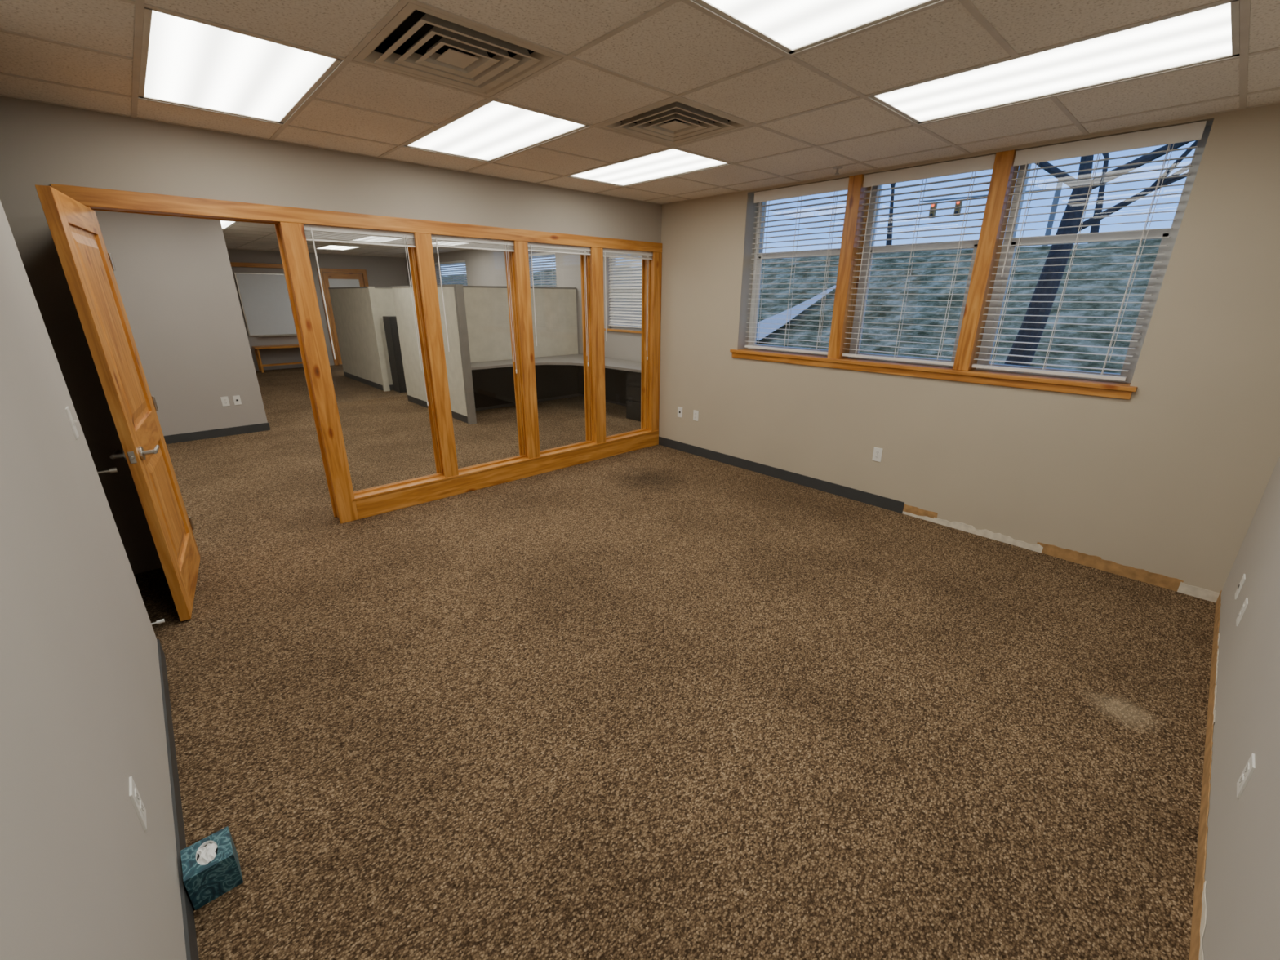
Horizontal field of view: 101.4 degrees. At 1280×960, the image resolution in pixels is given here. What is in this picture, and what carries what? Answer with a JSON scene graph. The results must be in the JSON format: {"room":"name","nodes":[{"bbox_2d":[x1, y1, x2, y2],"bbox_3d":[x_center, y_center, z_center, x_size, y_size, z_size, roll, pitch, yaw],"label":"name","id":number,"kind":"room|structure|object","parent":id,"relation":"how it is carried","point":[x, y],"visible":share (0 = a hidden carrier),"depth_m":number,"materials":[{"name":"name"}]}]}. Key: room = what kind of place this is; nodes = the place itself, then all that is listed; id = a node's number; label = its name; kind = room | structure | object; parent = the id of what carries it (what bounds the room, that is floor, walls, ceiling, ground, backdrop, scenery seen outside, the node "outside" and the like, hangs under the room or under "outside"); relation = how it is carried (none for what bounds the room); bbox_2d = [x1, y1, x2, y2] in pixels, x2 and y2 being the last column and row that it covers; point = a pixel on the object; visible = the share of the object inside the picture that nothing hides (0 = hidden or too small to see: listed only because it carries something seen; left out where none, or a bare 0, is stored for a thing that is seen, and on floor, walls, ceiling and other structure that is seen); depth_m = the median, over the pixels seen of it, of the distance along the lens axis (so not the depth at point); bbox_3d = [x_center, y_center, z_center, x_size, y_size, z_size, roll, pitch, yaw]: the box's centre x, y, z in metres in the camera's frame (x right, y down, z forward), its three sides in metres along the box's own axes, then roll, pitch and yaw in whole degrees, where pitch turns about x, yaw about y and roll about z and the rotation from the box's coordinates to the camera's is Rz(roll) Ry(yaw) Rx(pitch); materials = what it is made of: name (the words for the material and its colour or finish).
{"room":"empty office room","nodes":[
{"label":"empty office room","id":0,"kind":"room"},
{"bbox_2d":[0,200,186,959],"bbox_3d":[-1.719,-0.175,1.148,0.450,2.950,4.723,-17,26,-40],"label":"wall","id":1,"kind":"structure","parent":0,"point":[82,713],"depth_m":1.14,"materials":[{"name":"grey paint"}]},
{"bbox_2d":[65,406,79,439],"bbox_3d":[-2.167,-0.220,2.007,0.016,0.116,0.072,-17,26,-40],"label":"light switch","id":2,"kind":"object","parent":1,"relation":"attached to","point":[72,421],"visible":1,"depth_m":1.99,"materials":[{"name":"white plastic"}]},
{"bbox_2d":[97,467,117,474],"bbox_3d":[-2.580,-0.024,2.438,0.213,0.060,0.060,-17,26,-40],"label":"door stop","id":3,"kind":"object","parent":1,"relation":"attached to","point":[112,470],"visible":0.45,"depth_m":2.48,"materials":[{"name":"silver metal"}]},
{"bbox_2d":[128,776,146,831],"bbox_3d":[-1.250,0.805,1.306,0.007,0.116,0.072,-17,26,-40],"label":"outlet plate","id":4,"kind":"object","parent":1,"relation":"attached to","point":[134,794],"visible":1,"depth_m":1.29,"materials":[{"name":"white plastic"}]},
{"bbox_2d":[151,618,164,625],"bbox_3d":[-2.590,0.760,2.708,0.198,0.030,0.030,-17,26,-40],"label":"door stop","id":5,"kind":"object","parent":1,"relation":"attached to","point":[160,621],"visible":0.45,"depth_m":2.75,"materials":[{"name":"silver metal"}]},
{"bbox_2d":[156,639,199,959],"bbox_3d":[-1.157,1.264,1.359,0.008,0.100,3.540,-17,26,-40],"label":"baseboard","id":6,"kind":"structure","parent":1,"relation":"attached to","point":[190,938],"depth_m":1.75,"materials":[{"name":"rubber"}]},
{"bbox_2d":[94,210,267,435],"bbox_3d":[-6.995,-2.120,6.590,2.860,2.950,10.627,-17,26,-40],"label":"wall","id":7,"kind":"structure","parent":0,"point":[174,276],"depth_m":6.10,"materials":[{"name":"grey paint"}]},
{"bbox_2d":[220,396,230,406],"bbox_3d":[-5.164,-0.979,6.526,0.072,0.116,0.007,-17,26,-40],"label":"outlet plate","id":8,"kind":"object","parent":7,"relation":"attached to","point":[224,400],"visible":1,"depth_m":6.52,"materials":[{"name":"white plastic"}]},
{"bbox_2d":[232,395,241,404],"bbox_3d":[-5.076,-1.005,6.603,0.072,0.116,0.008,-17,26,-40],"label":"outlet plate","id":9,"kind":"object","parent":7,"relation":"attached to","point":[237,400],"visible":1,"depth_m":6.60,"materials":[{"name":"white plastic"}]},
{"bbox_2d":[163,393,626,444],"bbox_3d":[-5.264,-1.300,8.585,7.300,0.100,10.627,-17,26,-40],"label":"baseboard","id":10,"kind":"structure","parent":7,"relation":"attached to","point":[187,437],"depth_m":6.56,"materials":[{"name":"rubber"}]},
{"bbox_2d":[226,248,408,370],"bbox_3d":[-7.923,-4.275,12.706,4.890,2.950,0.150,-17,26,-40],"label":"wall","id":11,"kind":"structure","parent":0,"point":[381,271],"depth_m":12.59,"materials":[{"name":"grey paint"}]},
{"bbox_2d":[230,262,283,268],"bbox_3d":[-8.473,-3.774,12.191,1.420,2.340,0.059,-17,26,-40],"label":"trim","id":12,"kind":"structure","parent":11,"relation":"attached to","point":[233,264],"depth_m":11.70,"materials":[{"name":"brown wood"}]},
{"bbox_2d":[234,272,297,337],"bbox_3d":[-8.457,-4.028,12.085,1.180,1.370,0.095,-17,26,-40],"label":"whiteboard","id":13,"kind":"object","parent":11,"relation":"attached to","point":[264,299],"visible":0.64,"depth_m":12.00,"materials":[{"name":"white plastic"}]},
{"bbox_2d":[316,267,368,365],"bbox_3d":[-7.311,-4.097,13.219,1.090,2.280,0.059,-17,26,-40],"label":"door","id":14,"kind":"structure","parent":11,"relation":"in","point":[353,277],"depth_m":12.93,"materials":[{"name":"brown wood"}]},
{"bbox_2d":[0,95,662,574],"bbox_3d":[-1.595,-1.314,4.389,7.600,2.950,0.150,-17,26,-40],"label":"wall partition","id":15,"kind":"structure","parent":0,"point":[42,144],"depth_m":3.15,"materials":[{"name":"beige paint"}]},
{"bbox_2d":[49,183,662,524],"bbox_3d":[-1.483,-1.008,4.603,4.505,2.233,0.198,-17,26,-40],"label":"window","id":16,"kind":"structure","parent":15,"relation":"in","point":[348,505],"depth_m":4.43,"materials":[{"name":"brown wood"}]},
{"bbox_2d":[35,184,200,621],"bbox_3d":[-2.748,-0.340,2.837,0.180,2.105,0.894,-15,24,-37],"label":"door","id":17,"kind":"structure","parent":16,"relation":"attached to","point":[88,268],"depth_m":2.68,"materials":[{"name":"brown wood"}]},
{"bbox_2d":[303,224,428,405],"bbox_3d":[-2.001,-1.174,3.965,0.757,1.313,0.044,-17,26,-40],"label":"mini blind","id":18,"kind":"object","parent":16,"relation":"attached to","point":[366,233],"visible":0.87,"depth_m":3.75,"materials":[{"name":"white plastic"}]},
{"bbox_2d":[431,235,516,373],"bbox_3d":[-1.374,-1.453,4.482,0.749,1.123,0.044,-17,26,-40],"label":"mini blind","id":19,"kind":"object","parent":16,"relation":"attached to","point":[443,239],"visible":0.9,"depth_m":4.30,"materials":[{"name":"white plastic"}]},
{"bbox_2d":[527,242,591,366],"bbox_3d":[-0.755,-1.639,5.024,0.732,1.123,0.044,-17,26,-40],"label":"mini blind","id":20,"kind":"object","parent":16,"relation":"attached to","point":[532,246],"visible":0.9,"depth_m":4.85,"materials":[{"name":"white plastic"}]},
{"bbox_2d":[603,248,653,359],"bbox_3d":[-0.139,-1.825,5.563,0.722,1.123,0.044,-17,26,-40],"label":"mini blind","id":21,"kind":"object","parent":16,"relation":"attached to","point":[611,251],"visible":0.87,"depth_m":5.40,"materials":[{"name":"white plastic"}]},
{"bbox_2d":[222,222,495,257],"bbox_3d":[-5.250,-3.724,7.733,7.296,0.016,10.623,-17,26,-40],"label":"ceiling","id":22,"kind":"structure","parent":0,"point":[228,241],"depth_m":10.19,"materials":[{"name":"beige tile"}]},
{"bbox_2d":[220,220,236,229],"bbox_3d":[-5.929,-3.633,7.353,0.299,0.090,1.194,-17,26,-40],"label":"ceiling light panel","id":23,"kind":"object","parent":22,"relation":"in","point":[224,224],"depth_m":7.34,"materials":[{"name":"white plastic"}]},
{"bbox_2d":[222,220,503,257],"bbox_3d":[-5.250,-3.714,7.736,7.300,0.004,10.627,-17,26,-40],"label":"grid","id":24,"kind":"object","parent":22,"relation":"attached to","point":[237,222],"visible":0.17,"depth_m":10.38,"materials":[{"name":"metal"}]},
{"bbox_2d":[315,244,357,250],"bbox_3d":[-6.316,-4.895,10.936,0.584,0.090,1.194,-17,26,-40],"label":"ceiling light panel","id":25,"kind":"object","parent":24,"relation":"in","point":[331,247],"depth_m":10.99,"materials":[{"name":"white plastic"}]},
{"bbox_2d":[355,235,404,243],"bbox_3d":[-4.658,-4.293,9.250,0.584,0.090,1.194,-17,26,-40],"label":"ceiling light panel","id":26,"kind":"object","parent":22,"relation":"in","point":[370,237],"depth_m":9.31,"materials":[{"name":"white plastic"}]},
{"bbox_2d":[437,241,463,245],"bbox_3d":[-3.763,-4.563,10.034,0.584,0.090,1.194,-17,26,-40],"label":"ceiling light panel","id":27,"kind":"object","parent":22,"relation":"in","point":[440,243],"depth_m":9.96,"materials":[{"name":"white plastic"}]},
{"bbox_2d":[404,246,641,362],"bbox_3d":[-2.523,-3.469,10.505,0.150,2.950,10.627,-17,26,-40],"label":"wall","id":28,"kind":"structure","parent":0,"point":[483,267],"depth_m":8.98,"materials":[{"name":"grey paint"}]},
{"bbox_2d":[437,262,461,284],"bbox_3d":[-4.292,-4.443,12.236,0.050,1.220,1.650,-17,26,-40],"label":"window","id":29,"kind":"structure","parent":28,"relation":"in","point":[457,263],"depth_m":12.63,"materials":[{"name":"plastic"}]},
{"bbox_2d":[435,260,467,285],"bbox_3d":[-4.345,-4.444,12.184,0.071,1.175,1.630,-17,26,-40],"label":"window blinds","id":30,"kind":"object","parent":29,"relation":"attached to","point":[455,263],"visible":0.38,"depth_m":12.03,"materials":[{"name":"white plastic"}]},
{"bbox_2d":[528,254,554,285],"bbox_3d":[-1.727,-3.511,9.628,0.050,1.220,1.000,-17,26,-40],"label":"window","id":31,"kind":"structure","parent":28,"relation":"in","point":[549,255],"depth_m":9.82,"materials":[{"name":"plastic"}]},
{"bbox_2d":[528,252,556,287],"bbox_3d":[-1.780,-3.512,9.576,0.071,1.175,0.980,-17,26,-40],"label":"window blinds","id":32,"kind":"object","parent":31,"relation":"attached to","point":[538,255],"visible":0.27,"depth_m":9.44,"materials":[{"name":"white plastic"}]},
{"bbox_2d":[604,328,641,333],"bbox_3d":[-0.154,-2.288,8.066,0.030,0.035,1.240,-17,26,-40],"label":"trim","id":33,"kind":"structure","parent":28,"relation":"attached to","point":[607,329],"depth_m":8.14,"materials":[{"name":"brown wood"}]},
{"bbox_2d":[610,264,641,330],"bbox_3d":[-0.066,-2.908,7.939,0.050,1.220,1.110,-17,26,-40],"label":"window","id":34,"kind":"structure","parent":28,"relation":"in","point":[615,327],"depth_m":8.23,"materials":[{"name":"plastic"}]},
{"bbox_2d":[608,253,641,328],"bbox_3d":[-0.119,-2.908,7.886,0.071,1.175,1.090,-17,26,-40],"label":"window blinds","id":35,"kind":"object","parent":34,"relation":"attached to","point":[634,291],"visible":0.55,"depth_m":8.03,"materials":[{"name":"white plastic"}]},
{"bbox_2d":[0,0,1279,204],"bbox_3d":[0.144,-1.815,2.394,4.607,0.016,4.719,-17,26,-40],"label":"ceiling","id":36,"kind":"structure","parent":0,"point":[679,48],"depth_m":2.33,"materials":[{"name":"tile"}]},
{"bbox_2d":[137,7,342,124],"bbox_3d":[-1.848,-1.852,2.356,0.609,0.090,1.189,-17,26,-40],"label":"ceiling light panel","id":37,"kind":"object","parent":36,"relation":"in","point":[187,62],"depth_m":2.27,"materials":[{"name":"white plastic"}]},
{"bbox_2d":[352,2,563,97],"bbox_3d":[-0.746,-1.775,2.117,0.612,0.141,0.622,-17,26,-40],"label":"ceiling air vent","id":38,"kind":"object","parent":36,"relation":"in","point":[419,42],"depth_m":2.15,"materials":[{"name":"beige metal"}]},
{"bbox_2d":[404,99,588,161],"bbox_3d":[-0.911,-2.135,3.176,0.614,0.090,1.189,-17,26,-40],"label":"ceiling light panel","id":39,"kind":"object","parent":36,"relation":"in","point":[494,130],"depth_m":3.13,"materials":[{"name":"white plastic"}]},
{"bbox_2d":[0,0,1279,204],"bbox_3d":[0.144,-1.805,2.398,4.611,0.004,4.723,-17,26,-40],"label":"grid","id":40,"kind":"object","parent":36,"relation":"attached to","point":[140,5],"depth_m":2.38,"materials":[{"name":"beige metal"}]},
{"bbox_2d":[568,148,730,186],"bbox_3d":[0.036,-2.421,4.005,0.614,0.090,1.189,-17,26,-40],"label":"ceiling light panel","id":41,"kind":"object","parent":40,"relation":"in","point":[672,162],"depth_m":3.97,"materials":[{"name":"white plastic"}]},
{"bbox_2d":[597,97,752,146],"bbox_3d":[0.196,-2.059,2.942,0.622,0.141,0.622,-17,26,-40],"label":"ceiling air vent","id":42,"kind":"object","parent":40,"relation":"in","point":[676,122],"depth_m":2.96,"materials":[{"name":"beige metal"}]},
{"bbox_2d":[693,0,939,53],"bbox_3d":[0.786,-1.519,1.451,0.614,0.090,1.214,-17,26,-40],"label":"ceiling light panel","id":43,"kind":"object","parent":40,"relation":"in","point":[793,26],"depth_m":1.81,"materials":[{"name":"white plastic"}]},
{"bbox_2d":[869,0,1239,123],"bbox_3d":[1.733,-1.804,2.279,0.614,0.090,1.214,-17,26,-40],"label":"ceiling light panel","id":44,"kind":"object","parent":40,"relation":"in","point":[1211,33],"depth_m":2.18,"materials":[{"name":"white plastic"}]},
{"bbox_2d":[832,165,842,174],"bbox_3d":[1.468,-2.301,3.897,0.070,0.047,0.070,-17,26,-40],"label":"sprinkler","id":45,"kind":"object","parent":36,"relation":"attached to","point":[837,167],"depth_m":3.89,"materials":[{"name":"grey metal"}]},
{"bbox_2d":[133,364,1215,959],"bbox_3d":[-3.594,-0.586,6.884,7.750,0.100,16.000,-17,26,-40],"label":"floor","id":46,"kind":"structure","parent":0,"point":[656,702],"depth_m":2.23,"materials":[{"name":"carpet"}]},
{"bbox_2d":[180,826,243,910],"bbox_3d":[-1.296,1.167,1.586,0.115,0.132,0.120,-17,26,-40],"label":"tissue box","id":47,"kind":"object","parent":46,"relation":"on","point":[211,866],"visible":1,"depth_m":1.55,"materials":[{"name":"cardboard"}]},
{"bbox_2d":[251,343,302,373],"bbox_3d":[-8.316,-2.871,12.308,1.160,0.560,0.440,-17,26,-40],"label":"side table","id":48,"kind":"object","parent":46,"relation":"on","point":[256,348],"visible":0.55,"depth_m":12.06,"materials":[{"name":"brown wood"}]},
{"bbox_2d":[328,286,395,391],"bbox_3d":[-4.724,-3.094,11.096,2.434,1.825,2.614,-17,26,-40],"label":"cubicle","id":49,"kind":"object","parent":46,"relation":"on","point":[358,312],"visible":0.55,"depth_m":9.90,"materials":[{"name":"fabric"}]},
{"bbox_2d":[382,315,406,392],"bbox_3d":[-4.324,-2.308,9.614,0.450,1.330,0.345,-17,26,-40],"label":"filing cabinet","id":50,"kind":"object","parent":46,"relation":"on","point":[390,324],"visible":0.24,"depth_m":9.42,"materials":[{"name":"black metal"}]},
{"bbox_2d":[391,284,641,424],"bbox_3d":[-1.707,-1.995,8.022,2.464,1.825,3.904,-17,26,-40],"label":"cubicle","id":51,"kind":"object","parent":46,"relation":"on","point":[479,359],"visible":0.59,"depth_m":8.12,"materials":[{"name":"fabric"}]},
{"bbox_2d":[658,102,1279,592],"bbox_3d":[2.023,-1.237,4.231,0.250,2.950,5.023,-17,26,-40],"label":"wall","id":52,"kind":"structure","parent":0,"point":[1171,478],"depth_m":3.46,"materials":[{"name":"beige paint"}]},
{"bbox_2d":[677,406,682,417],"bbox_3d":[0.456,-0.774,5.980,0.008,0.116,0.072,-17,26,-40],"label":"outlet plate","id":53,"kind":"object","parent":52,"relation":"attached to","point":[679,409],"visible":1,"depth_m":5.98,"materials":[{"name":"white plastic"}]},
{"bbox_2d":[693,409,698,421],"bbox_3d":[0.619,-0.715,5.814,0.007,0.116,0.072,-17,26,-40],"label":"outlet plate","id":54,"kind":"object","parent":52,"relation":"attached to","point":[695,413],"visible":1,"depth_m":5.81,"materials":[{"name":"white plastic"}]},
{"bbox_2d":[658,436,904,513],"bbox_3d":[1.208,-0.122,5.345,0.008,0.100,2.879,-17,26,-40],"label":"baseboard","id":55,"kind":"structure","parent":52,"relation":"attached to","point":[868,498],"depth_m":5.07,"materials":[{"name":"rubber"}]},
{"bbox_2d":[747,201,840,355],"bbox_3d":[1.450,-1.870,4.787,0.065,1.410,0.968,-17,26,-40],"label":"window","id":56,"kind":"structure","parent":52,"relation":"in","point":[756,288],"depth_m":5.01,"materials":[{"name":"plastic"}]},
{"bbox_2d":[744,177,848,354],"bbox_3d":[1.356,-1.847,4.661,0.071,1.360,0.902,-17,26,-40],"label":"window blinds","id":57,"kind":"object","parent":56,"relation":"attached to","point":[840,184],"visible":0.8,"depth_m":4.57,"materials":[{"name":"white plastic"}]},
{"bbox_2d":[871,447,882,462],"bbox_3d":[1.999,-0.214,4.412,0.007,0.116,0.072,-17,26,-40],"label":"outlet plate","id":58,"kind":"object","parent":52,"relation":"attached to","point":[877,455],"visible":1,"depth_m":4.41,"materials":[{"name":"white plastic"}]},
{"bbox_2d":[848,185,978,367],"bbox_3d":[2.154,-1.614,4.072,0.065,1.410,0.890,-17,26,-40],"label":"window","id":59,"kind":"structure","parent":52,"relation":"in","point":[857,314],"depth_m":4.21,"materials":[{"name":"plastic"}]},
{"bbox_2d":[842,154,995,365],"bbox_3d":[2.041,-1.599,3.965,0.071,1.360,0.882,-17,26,-40],"label":"window blinds","id":60,"kind":"object","parent":59,"relation":"attached to","point":[972,165],"visible":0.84,"depth_m":3.87,"materials":[{"name":"white plastic"}]},
{"bbox_2d":[729,149,1137,399],"bbox_3d":[2.014,-1.572,4.036,0.205,1.468,3.050,-17,26,-40],"label":"trim","id":61,"kind":"structure","parent":52,"relation":"attached to","point":[988,251],"depth_m":3.77,"materials":[{"name":"brown wood"}]},
{"bbox_2d":[902,504,1219,602],"bbox_3d":[2.805,0.463,3.724,0.005,0.088,1.820,-17,26,-40],"label":"residue","id":62,"kind":"object","parent":52,"relation":"attached to","point":[1176,584],"visible":1,"depth_m":3.53,"materials":[{"name":"paint"}]},
{"bbox_2d":[976,124,1212,382],"bbox_3d":[2.826,-1.370,3.388,0.065,1.410,0.882,-17,26,-40],"label":"window","id":63,"kind":"structure","parent":52,"relation":"in","point":[1000,282],"depth_m":3.29,"materials":[{"name":"plastic"}]},
{"bbox_2d":[971,120,1206,380],"bbox_3d":[2.705,-1.357,3.290,0.071,1.360,0.851,-17,26,-40],"label":"window blinds","id":64,"kind":"object","parent":63,"relation":"attached to","point":[1168,135],"visible":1,"depth_m":3.20,"materials":[{"name":"white plastic"}]},
{"bbox_2d":[1202,455,1279,959],"bbox_3d":[1.683,-0.101,0.994,4.911,2.950,0.150,-17,26,-40],"label":"wall","id":65,"kind":"structure","parent":0,"point":[1242,875],"depth_m":1.59,"materials":[{"name":"grey paint"}]},
{"bbox_2d":[1189,590,1222,959],"bbox_3d":[1.740,1.184,1.621,4.591,0.112,0.003,-17,26,-40],"label":"residue","id":66,"kind":"object","parent":65,"relation":"attached to","point":[1199,907],"visible":1,"depth_m":1.76,"materials":[{"name":"paint"}]},
{"bbox_2d":[1235,573,1245,599],"bbox_3d":[2.954,0.525,2.582,0.072,0.116,0.008,-17,26,-40],"label":"outlet plate","id":67,"kind":"object","parent":65,"relation":"attached to","point":[1243,578],"visible":1,"depth_m":2.57,"materials":[{"name":"white plastic"}]},
{"bbox_2d":[1235,597,1248,626],"bbox_3d":[2.683,0.588,2.337,0.072,0.116,0.007,-17,26,-40],"label":"outlet plate","id":68,"kind":"object","parent":65,"relation":"attached to","point":[1246,602],"visible":1,"depth_m":2.32,"materials":[{"name":"white plastic"}]},
{"bbox_2d":[1236,753,1255,798],"bbox_3d":[1.752,0.856,1.516,0.072,0.116,0.007,-17,26,-40],"label":"outlet plate","id":69,"kind":"object","parent":65,"relation":"attached to","point":[1245,776],"visible":1,"depth_m":1.51,"materials":[{"name":"white plastic"}]},
{"label":"outside","id":70,"kind":"structure","parent":0,"visible":0},
{"bbox_2d":[441,239,1161,373],"bbox_3d":[14.598,-12.513,35.273,60.200,3.482,85.800,-17,26,-40],"label":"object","id":71,"kind":"structure","parent":70,"point":[1094,271],"depth_m":11.34,"materials":[{"name":"green plant"}]},
{"bbox_2d":[885,182,895,245],"bbox_3d":[8.318,-9.958,17.886,2.020,4.419,2.564,3,20,7],"label":"bare tree","id":72,"kind":"object","parent":71,"relation":"on","point":[892,185],"visible":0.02,"depth_m":17.85,"materials":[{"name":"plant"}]},
{"bbox_2d":[1088,152,1109,243],"bbox_3d":[12.575,-9.216,15.460,2.165,4.655,1.847,11,22,28],"label":"bare tree","id":73,"kind":"object","parent":71,"relation":"on","point":[1100,196],"visible":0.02,"depth_m":14.73,"materials":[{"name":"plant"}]},
{"bbox_2d":[1004,140,1197,366],"bbox_3d":[5.510,-3.193,6.256,1.471,5.185,4.408,-13,23,-33],"label":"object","id":74,"kind":"object","parent":71,"relation":"on","point":[1053,278],"visible":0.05,"depth_m":6.48,"materials":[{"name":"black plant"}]},
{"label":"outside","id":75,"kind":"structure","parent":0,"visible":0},
{"bbox_3d":[8.348,-11.773,28.813,7.000,0.040,85.000,-17,26,-40],"label":"road","id":76,"kind":"object","parent":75,"visible":0},
{"bbox_2d":[920,194,987,218],"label":"traffic light","id":77,"kind":"object","parent":76,"relation":"on","point":[957,211],"depth_m":22.28,"materials":[{"name":"brown metal"}]},
{"bbox_2d":[1025,179,1062,235],"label":"traffic light","id":78,"kind":"object","parent":76,"relation":"on","point":[1053,209],"depth_m":19.98,"materials":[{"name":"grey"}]},
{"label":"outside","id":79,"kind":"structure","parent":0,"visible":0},
{"bbox_2d":[756,285,835,340],"bbox_3d":[3.770,-4.180,12.841,4.400,1.180,1.200,-17,26,-40],"label":"sidewalk","id":80,"kind":"structure","parent":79,"point":[780,317],"depth_m":12.43,"materials":[{"name":"grey concrete"}]}
]}

